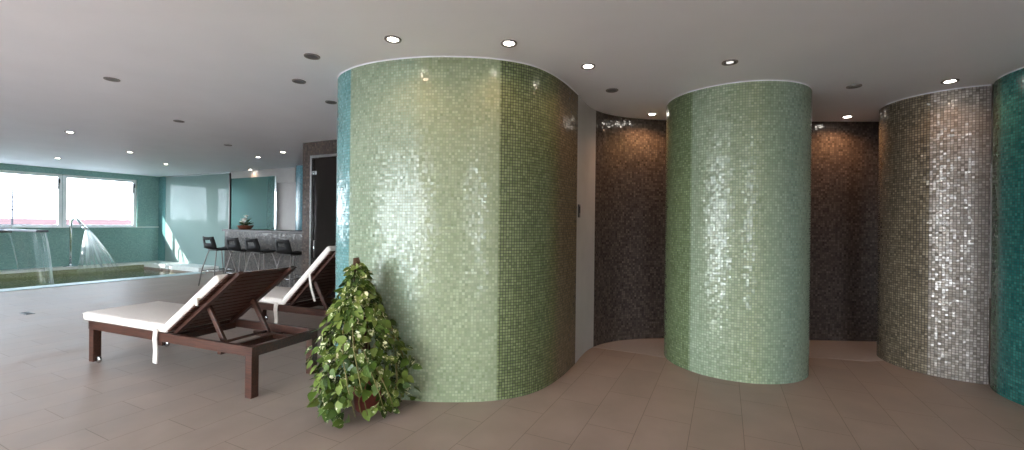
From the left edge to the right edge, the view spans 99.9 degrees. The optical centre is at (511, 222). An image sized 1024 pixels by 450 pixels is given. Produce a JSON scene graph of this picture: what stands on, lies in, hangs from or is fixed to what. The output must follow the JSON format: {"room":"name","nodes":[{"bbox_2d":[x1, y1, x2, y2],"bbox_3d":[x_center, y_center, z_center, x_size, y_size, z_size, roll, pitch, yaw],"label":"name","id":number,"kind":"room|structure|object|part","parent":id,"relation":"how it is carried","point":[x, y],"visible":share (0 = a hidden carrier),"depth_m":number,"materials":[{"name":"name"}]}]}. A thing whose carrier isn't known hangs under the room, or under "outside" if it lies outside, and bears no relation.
{"room":"spa","nodes":[
{"label":"spa","id":0,"kind":"room"},
{"bbox_2d":[0,265,143,278],"bbox_3d":[-10.401,1.770,8.258,3.020,1.320,6.700,1,0,26],"label":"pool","id":1,"kind":"structure","parent":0,"point":[87,270],"depth_m":10.35,"materials":[{"name":"green tile"}]},
{"bbox_2d":[0,268,180,288],"bbox_3d":[-10.292,1.252,8.207,2.590,0.040,6.500,1,0,26],"label":"pool water","id":2,"kind":"object","parent":1,"relation":"in","point":[104,275],"visible":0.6,"depth_m":9.73,"materials":[{"name":"green liquid"}]},
{"bbox_2d":[12,235,53,282],"bbox_3d":[-10.280,0.709,9.158,2.021,1.052,0.200,1,0,28],"label":"water","id":3,"kind":"object","parent":2,"relation":"on","point":[45,235],"visible":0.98,"depth_m":8.77,"materials":[{"name":"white liquid"}]},
{"bbox_2d":[82,230,108,259],"bbox_3d":[-10.054,0.700,10.504,0.811,1.068,0.548,1,0,-45],"label":"water spray","id":4,"kind":"object","parent":2,"relation":"on","point":[88,231],"visible":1,"depth_m":10.44,"materials":[{"name":"white liquid"}]},
{"bbox_2d":[0,163,158,269],"bbox_3d":[-11.630,0.516,9.376,0.200,3.700,15.800,1,0,26],"label":"wall","id":5,"kind":"structure","parent":0,"point":[139,243],"depth_m":10.92,"materials":[{"name":"teal tile"}]},
{"bbox_2d":[0,228,48,232],"bbox_3d":[-10.421,0.160,9.136,2.170,0.140,0.280,1,0,26],"label":"spout","id":6,"kind":"object","parent":5,"relation":"attached to","point":[2,230],"visible":1,"depth_m":9.04,"materials":[{"name":"metal"}]},
{"bbox_2d":[0,170,62,226],"bbox_3d":[-11.436,-0.542,9.646,0.105,1.300,1.945,1,0,26],"label":"window","id":7,"kind":"structure","parent":5,"relation":"in","point":[59,176],"depth_m":10.39,"materials":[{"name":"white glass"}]},
{"bbox_2d":[0,227,118,227],"bbox_3d":[-11.549,0.097,9.338,0.095,0.020,15.800,1,0,26],"label":"trim","id":8,"kind":"structure","parent":5,"relation":"attached to","point":[0,227],"depth_m":10.36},
{"bbox_2d":[62,175,135,226],"bbox_3d":[-10.675,-0.533,11.182,0.105,1.300,1.465,1,0,26],"label":"window","id":9,"kind":"structure","parent":5,"relation":"in","point":[64,211],"depth_m":11.10,"materials":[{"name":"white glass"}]},
{"bbox_2d":[0,261,218,273],"bbox_3d":[-10.326,1.124,8.484,2.940,0.115,6.966,1,0,26],"label":"trim","id":10,"kind":"structure","parent":5,"relation":"attached to","point":[155,264],"depth_m":10.85,"materials":[{"name":"white tile"}]},
{"bbox_2d":[63,217,88,266],"bbox_3d":[-10.636,0.462,10.518,0.504,1.202,0.260,1,0,-21],"label":"jet","id":11,"kind":"object","parent":10,"relation":"on","point":[85,228],"visible":1,"depth_m":10.45,"materials":[{"name":"silver metal"}]},
{"bbox_2d":[158,176,165,260],"bbox_3d":[-9.891,-0.064,12.229,0.370,2.500,0.120,1,0,26],"label":"wall","id":12,"kind":"structure","parent":0,"point":[162,180],"depth_m":12.17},
{"bbox_2d":[237,225,253,228],"bbox_3d":[-5.657,0.092,9.120,0.310,0.085,0.310,1,0,26],"label":"basket","id":13,"kind":"object","parent":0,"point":[239,226],"depth_m":9.01,"materials":[{"name":"red wicker"}]},
{"bbox_2d":[278,183,278,229],"bbox_3d":[-4.238,0.001,10.878,5.500,2.500,0.150,1,0,26],"label":"wall","id":14,"kind":"structure","parent":0,"point":[278,183],"depth_m":11.90,"materials":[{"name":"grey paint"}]},
{"bbox_2d":[301,139,336,276],"bbox_3d":[-0.925,0.039,9.195,1.900,2.500,6.623,1,0,26],"label":"wall","id":15,"kind":"structure","parent":0,"point":[328,146],"depth_m":6.60,"materials":[{"name":"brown tile"}]},
{"bbox_2d":[309,153,336,306],"bbox_3d":[-2.634,0.125,6.378,0.960,2.290,0.142,1,0,26],"label":"door","id":16,"kind":"structure","parent":15,"relation":"in","point":[323,168],"depth_m":6.49,"materials":[{"name":"glass"}]},
{"bbox_3d":[-2.976,0.391,6.507,0.024,0.274,0.072,1,0,26],"label":"handle","id":17,"kind":"part","parent":16,"relation":"part of","materials":[{"name":"silver metal"}]},
{"bbox_2d":[0,0,1023,176],"bbox_3d":[-1.886,-1.322,4.558,22.000,0.200,16.300,1,0,26],"label":"ceiling","id":18,"kind":"structure","parent":0,"point":[225,69],"depth_m":3.07,"materials":[{"name":"paint"}]},
{"bbox_2d":[103,77,120,81],"bbox_3d":[-3.444,-1.235,3.702,0.110,0.009,0.110,1,0,0],"label":"recessed light","id":19,"kind":"object","parent":18,"relation":"in","point":[105,78],"visible":1,"depth_m":3.70,"materials":[{"name":"grey metal"}]},
{"bbox_2d":[292,79,305,83],"bbox_3d":[-1.832,-1.217,3.698,0.110,0.009,0.110,1,0,0],"label":"recessed light","id":20,"kind":"object","parent":18,"relation":"in","point":[298,81],"visible":1,"depth_m":3.70,"materials":[{"name":"grey metal"}]},
{"bbox_2d":[304,53,319,59],"bbox_3d":[-1.457,-1.212,3.133,0.110,0.009,0.110,1,0,0],"label":"recessed light","id":21,"kind":"object","parent":18,"relation":"in","point":[311,56],"visible":1,"depth_m":3.13,"materials":[{"name":"grey metal"}]},
{"bbox_2d":[325,100,336,103],"bbox_3d":[-1.827,-1.217,4.339,0.110,0.009,0.110,1,0,0],"label":"recessed light","id":22,"kind":"object","parent":18,"relation":"in","point":[327,101],"visible":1,"depth_m":4.34,"materials":[{"name":"grey metal"}]},
{"bbox_2d":[384,35,401,43],"bbox_3d":[-0.782,-1.205,2.825,0.110,0.009,0.110,1,0,0],"label":"recessed light","id":23,"kind":"object","parent":18,"relation":"in","point":[390,38],"visible":1,"depth_m":2.82,"materials":[{"name":"metal"}]},
{"bbox_2d":[501,39,516,47],"bbox_3d":[-0.020,-1.196,2.867,0.110,0.009,0.110,1,0,0],"label":"recessed light","id":24,"kind":"object","parent":18,"relation":"in","point":[508,43],"visible":1,"depth_m":2.87,"materials":[{"name":"metal"}]},
{"bbox_2d":[581,63,594,69],"bbox_3d":[0.578,-1.189,3.268,0.110,0.009,0.110,1,0,0],"label":"recessed light","id":25,"kind":"object","parent":18,"relation":"in","point":[587,66],"visible":1,"depth_m":3.27,"materials":[{"name":"metal"}]},
{"bbox_2d":[606,88,617,92],"bbox_3d":[0.895,-1.185,3.846,0.110,0.009,0.110,1,0,0],"label":"recessed light","id":26,"kind":"object","parent":18,"relation":"in","point":[610,90],"visible":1,"depth_m":3.85,"materials":[{"name":"grey metal"}]},
{"bbox_2d":[722,59,737,65],"bbox_3d":[1.600,-1.177,3.156,0.110,0.009,0.110,1,0,0],"label":"recessed light","id":27,"kind":"object","parent":18,"relation":"in","point":[730,62],"visible":1,"depth_m":3.15,"materials":[{"name":"metal"}]},
{"bbox_2d":[841,115,853,118],"bbox_3d":[3.651,-1.154,4.680,0.110,0.009,0.110,1,0,0],"label":"recessed light","id":28,"kind":"object","parent":18,"relation":"in","point":[848,116],"visible":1,"depth_m":4.67,"materials":[{"name":"metal"}]},
{"bbox_2d":[846,84,861,88],"bbox_3d":[2.913,-1.162,3.661,0.110,0.009,0.110,1,0,0],"label":"recessed light","id":29,"kind":"object","parent":18,"relation":"in","point":[853,86],"visible":1,"depth_m":3.66,"materials":[{"name":"grey metal"}]},
{"bbox_2d":[941,79,959,83],"bbox_3d":[3.575,-1.155,3.509,0.110,0.009,0.110,1,0,0],"label":"recessed light","id":30,"kind":"object","parent":18,"relation":"in","point":[949,81],"visible":1,"depth_m":3.51,"materials":[{"name":"metal"}]},
{"bbox_2d":[0,267,1023,449],"bbox_3d":[-1.873,1.403,4.648,21.900,0.252,16.000,1,0,26],"label":"floor","id":31,"kind":"structure","parent":0,"point":[52,397],"depth_m":3.08,"materials":[{"name":"beige tile"}]},
{"bbox_2d":[20,312,34,314],"bbox_3d":[-6.564,1.221,5.820,0.240,0.008,0.090,1,0,26],"label":"floor drain","id":32,"kind":"object","parent":31,"relation":"on","point":[24,313],"visible":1,"depth_m":5.79,"materials":[{"name":"metal"}]},
{"bbox_2d":[0,272,203,291],"bbox_3d":[-9.023,1.190,7.578,0.360,0.012,6.500,1,0,26],"label":"trim","id":33,"kind":"structure","parent":31,"relation":"on","point":[189,273],"depth_m":8.62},
{"bbox_2d":[165,172,230,270],"bbox_3d":[-8.401,-0.047,11.440,3.000,2.500,0.052,1,0,26],"label":"glass wall","id":34,"kind":"structure","parent":31,"relation":"on","point":[198,206],"depth_m":11.40,"materials":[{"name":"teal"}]},
{"bbox_3d":[-7.075,-0.029,10.783,0.040,2.435,0.052,1,0,26],"label":"post","id":35,"kind":"part","parent":34,"relation":"part of","materials":[{"name":"metal"}]},
{"bbox_2d":[231,167,295,182],"bbox_3d":[-5.927,-1.103,10.282,2.380,0.330,0.140,1,0,26],"label":"trim","id":36,"kind":"structure","parent":34,"relation":"attached to","point":[284,175],"depth_m":10.01,"materials":[{"name":"grey paint"}]},
{"bbox_2d":[82,266,317,398],"bbox_3d":[-2.783,0.814,3.789,2.160,0.907,0.650,1,0,21],"label":"sun lounger","id":37,"kind":"object","parent":31,"relation":"on","point":[218,307],"visible":0.98,"depth_m":3.61,"materials":[{"name":"brown wood"}]},
{"bbox_3d":[-3.768,1.064,3.887,0.066,0.362,0.060,1,0,21],"label":"leg","id":38,"kind":"part","parent":37,"relation":"part of","materials":[{"name":"brown wood"}]},
{"bbox_2d":[83,301,228,332],"bbox_3d":[-3.236,0.850,3.975,1.180,0.075,0.620,1,0,21],"label":"seat cushion","id":39,"kind":"object","parent":37,"relation":"on","point":[151,317],"depth_m":3.79,"materials":[{"name":"beige fabric"}]},
{"bbox_3d":[-2.741,0.930,3.781,2.075,0.073,0.610,1,0,21],"label":"frame","id":40,"kind":"part","parent":37,"relation":"part of","materials":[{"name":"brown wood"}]},
{"bbox_2d":[164,268,277,330],"bbox_3d":[-2.419,0.640,3.655,0.785,0.065,0.620,-37,-13,17],"label":"backrest","id":41,"kind":"object","parent":37,"relation":"on","point":[241,293],"depth_m":3.55,"materials":[{"name":"brown wood"}]},
{"bbox_3d":[-2.322,0.636,3.625,0.915,0.042,0.620,-37,-13,17],"label":"backrest","id":42,"kind":"part","parent":37,"relation":"part of","materials":[{"name":"brown wood"}]},
{"bbox_3d":[-1.910,1.091,3.159,0.066,0.374,0.060,1,0,21],"label":"leg","id":43,"kind":"part","parent":37,"relation":"part of","materials":[{"name":"brown wood"}]},
{"bbox_3d":[-1.710,1.093,3.671,0.066,0.374,0.060,1,0,21],"label":"leg","id":44,"kind":"part","parent":37,"relation":"part of","materials":[{"name":"brown wood"}]},
{"bbox_2d":[198,236,236,285],"bbox_3d":[-5.806,0.748,8.520,0.511,0.974,0.491,1,0,26],"label":"bar stool","id":45,"kind":"object","parent":31,"relation":"on","point":[212,246],"visible":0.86,"depth_m":8.39,"materials":[{"name":"black plastic"}]},
{"bbox_3d":[-6.048,0.874,8.446,0.197,0.717,0.021,1,0,-19],"label":"leg","id":46,"kind":"part","parent":45,"relation":"part of","materials":[{"name":"silver metal"}]},
{"bbox_3d":[-5.720,0.877,8.284,0.021,0.717,0.197,1,0,-19],"label":"leg","id":47,"kind":"part","parent":45,"relation":"part of","materials":[{"name":"silver metal"}]},
{"bbox_2d":[224,237,257,273],"bbox_3d":[-5.125,0.756,8.182,0.511,0.974,0.491,1,0,26],"label":"bar stool","id":48,"kind":"object","parent":31,"relation":"on","point":[235,247],"visible":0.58,"depth_m":8.02,"materials":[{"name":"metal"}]},
{"bbox_3d":[-5.367,0.881,8.109,0.197,0.717,0.021,1,0,-19],"label":"leg","id":49,"kind":"part","parent":48,"relation":"part of","materials":[{"name":"silver metal"}]},
{"bbox_2d":[231,176,277,229],"bbox_3d":[-6.247,0.063,10.373,1.750,2.330,0.050,1,0,26],"label":"screen","id":50,"kind":"object","parent":31,"relation":"on","point":[255,197],"visible":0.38,"depth_m":10.31,"materials":[{"name":"green glass"}]},
{"bbox_3d":[-5.486,0.072,9.995,0.050,2.330,0.050,1,0,26],"label":"frame post","id":51,"kind":"part","parent":50,"relation":"part of","materials":[{"name":"silver metal"}]},
{"bbox_2d":[279,182,295,229],"bbox_3d":[-5.157,0.156,9.905,0.600,2.170,0.040,1,0,26],"label":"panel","id":52,"kind":"structure","parent":50,"relation":"attached to","point":[287,191],"depth_m":9.89,"materials":[{"name":"grey paint"}]},
{"bbox_2d":[222,229,301,287],"bbox_3d":[-4.388,0.700,8.509,3.610,1.100,0.540,1,0,26],"label":"bar counter","id":53,"kind":"object","parent":31,"relation":"on","point":[266,238],"depth_m":8.48,"materials":[{"name":"grey stone"}]},
{"bbox_2d":[237,215,253,228],"bbox_3d":[-5.656,-0.018,9.120,0.310,0.306,0.342,1,0,26],"label":"flower arrangement","id":54,"kind":"object","parent":53,"relation":"on","point":[244,225],"visible":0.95,"depth_m":9.06,"materials":[{"name":"green plant"}]},
{"bbox_2d":[222,229,301,233],"bbox_3d":[-4.381,0.170,8.509,3.610,0.040,0.540,1,0,26],"label":"countertop","id":55,"kind":"structure","parent":53,"relation":"on","point":[238,230],"depth_m":8.55,"materials":[{"name":"stone"}]},
{"bbox_2d":[244,238,281,286],"bbox_3d":[-4.614,0.761,7.929,0.511,0.974,0.491,1,0,26],"label":"bar stool","id":56,"kind":"object","parent":31,"relation":"on","point":[255,248],"visible":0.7,"depth_m":7.78,"materials":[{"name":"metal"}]},
{"bbox_2d":[275,239,301,286],"bbox_3d":[-3.862,0.770,7.556,0.511,0.974,0.491,1,0,26],"label":"bar stool","id":57,"kind":"object","parent":31,"relation":"on","point":[286,250],"visible":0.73,"depth_m":7.38,"materials":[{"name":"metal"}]},
{"bbox_3d":[-3.776,0.900,7.321,0.021,0.717,0.197,1,0,-19],"label":"leg","id":58,"kind":"part","parent":57,"relation":"part of","materials":[{"name":"silver metal"}]},
{"bbox_2d":[252,246,335,323],"bbox_3d":[-2.460,0.753,4.992,2.160,1.037,0.650,1,0,21],"label":"sun lounger","id":59,"kind":"object","parent":31,"relation":"on","point":[313,289],"visible":0.48,"depth_m":4.68,"materials":[{"name":"brown wood"}]},
{"bbox_2d":[258,286,315,304],"bbox_3d":[-2.915,0.854,5.179,1.180,0.075,0.620,1,0,21],"label":"seat cushion","id":60,"kind":"object","parent":59,"relation":"on","point":[276,296],"depth_m":4.83,"materials":[{"name":"beige fabric"}]},
{"bbox_3d":[-2.420,0.934,4.984,2.075,0.073,0.610,1,0,21],"label":"frame","id":61,"kind":"part","parent":59,"relation":"part of","materials":[{"name":"brown wood"}]},
{"bbox_2d":[282,246,335,303],"bbox_3d":[-2.091,0.567,4.857,0.905,0.065,0.620,-45,-15,15],"label":"cushion","id":62,"kind":"object","parent":59,"relation":"on","point":[326,280],"depth_m":4.66,"materials":[{"name":"beige fabric"}]},
{"bbox_3d":[-2.037,0.590,4.843,0.915,0.042,0.620,-45,-15,15],"label":"backrest","id":63,"kind":"part","parent":59,"relation":"part of","materials":[{"name":"white fabric"}]},
{"bbox_2d":[295,165,302,229],"bbox_3d":[-4.486,-0.002,9.634,0.660,2.500,0.660,1,0,0],"label":"column","id":64,"kind":"structure","parent":31,"relation":"on","point":[299,168],"depth_m":9.34,"materials":[{"name":"teal tile"}]},
{"bbox_2d":[304,257,422,428],"bbox_3d":[-1.049,0.764,2.901,0.791,1.047,0.655,1,0,21],"label":"potted plant","id":65,"kind":"object","parent":31,"relation":"on","point":[359,303],"visible":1,"depth_m":2.85,"materials":[{"name":"green plant"}]},
{"bbox_3d":[-1.058,0.934,2.843,0.116,0.589,0.270,1,0,-7],"label":"stem","id":66,"kind":"part","parent":65,"relation":"part of","materials":[{"name":"green plant"}]},
{"bbox_3d":[-1.003,0.883,2.851,0.181,0.693,0.255,1,0,0],"label":"stem","id":67,"kind":"part","parent":65,"relation":"part of","materials":[{"name":"green plant"}]},
{"bbox_3d":[-0.999,1.171,3.000,0.264,0.235,0.264,1,0,0],"label":"pot","id":68,"kind":"part","parent":65,"relation":"part of","materials":[{"name":"ceramic"}]},
{"bbox_3d":[-0.937,1.019,2.866,0.226,0.423,0.217,1,0,0],"label":"stem","id":69,"kind":"part","parent":65,"relation":"part of","materials":[{"name":"green plant"}]},
{"bbox_3d":[-0.922,1.081,2.870,0.276,0.299,0.110,1,0,29],"label":"stem","id":70,"kind":"part","parent":65,"relation":"part of","materials":[{"name":"green plant"}]},
{"bbox_3d":[-0.888,0.976,2.972,0.169,0.509,0.143,1,0,-28],"label":"stem","id":71,"kind":"part","parent":65,"relation":"part of","materials":[{"name":"green plant"}]},
{"bbox_2d":[335,56,578,401],"bbox_3d":[-0.598,0.043,3.929,2.003,2.500,1.768,1,0,45],"label":"column","id":72,"kind":"structure","parent":31,"relation":"on","point":[456,178],"depth_m":3.16,"materials":[{"name":"tile"}]},
{"bbox_2d":[664,80,812,383],"bbox_3d":[2.129,0.074,4.145,1.238,2.500,1.238,1,0,0],"label":"column","id":73,"kind":"structure","parent":31,"relation":"on","point":[738,201],"depth_m":3.60,"materials":[{"name":"tile"}]},
{"bbox_2d":[876,84,991,384],"bbox_3d":[3.872,0.095,4.134,0.488,2.500,1.035,1,0,14],"label":"column","id":74,"kind":"structure","parent":31,"relation":"on","point":[934,179],"depth_m":3.77,"materials":[{"name":"grey brown mosaic tile"}]},
{"bbox_2d":[990,67,1023,405],"bbox_3d":[4.399,0.101,3.100,1.268,2.500,1.268,1,0,0],"label":"column","id":75,"kind":"structure","parent":31,"relation":"on","point":[1007,247],"depth_m":3.29,"materials":[{"name":"tile"}]},
{"bbox_2d":[575,95,595,362],"bbox_3d":[0.684,0.058,4.298,0.122,2.500,0.638,1,0,26],"label":"wall panel","id":76,"kind":"object","parent":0,"point":[586,152],"visible":0.73,"depth_m":4.32,"materials":[{"name":"grey paint"}]},
{"bbox_2d":[593,111,878,346],"bbox_3d":[2.566,0.080,4.911,3.570,2.500,0.398,1,0,-6],"label":"wall","id":77,"kind":"structure","parent":0,"point":[630,163],"depth_m":4.90,"materials":[{"name":"brown tile"}]},
{"bbox_2d":[989,164,991,297],"bbox_3d":[1.561,0.068,11.771,21.700,2.500,0.200,1,0,26],"label":"wall","id":78,"kind":"structure","parent":0,"point":[991,164],"depth_m":8.01,"materials":[{"name":"teal tile"}]},
{"label":"outside","id":79,"kind":"structure","parent":0,"visible":0},
{"bbox_3d":[-100.090,7.249,30.000,320.000,0.200,460.000,1,0,0],"label":"ground","id":80,"kind":"structure","parent":79,"visible":0},
{"bbox_2d":[0,188,46,224],"bbox_3d":[-46.462,2.266,39.889,4.557,11.000,0.678,1,0,-42],"label":"antenna mast","id":81,"kind":"object","parent":80,"relation":"on","point":[12,196],"visible":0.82,"depth_m":39.97,"materials":[{"name":"white metal"}]},
{"bbox_3d":[-46.239,-1.232,40.200,3.714,0.104,0.120,1,0,-39],"label":"cross arm","id":82,"kind":"part","parent":81,"relation":"part of"},
{"bbox_2d":[0,217,131,224],"bbox_3d":[-66.042,3.291,62.000,53.200,8.500,15.200,1,0,-44],"label":"building","id":83,"kind":"structure","parent":80,"relation":"on","point":[115,221],"depth_m":60.28,"materials":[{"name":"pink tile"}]}
]}

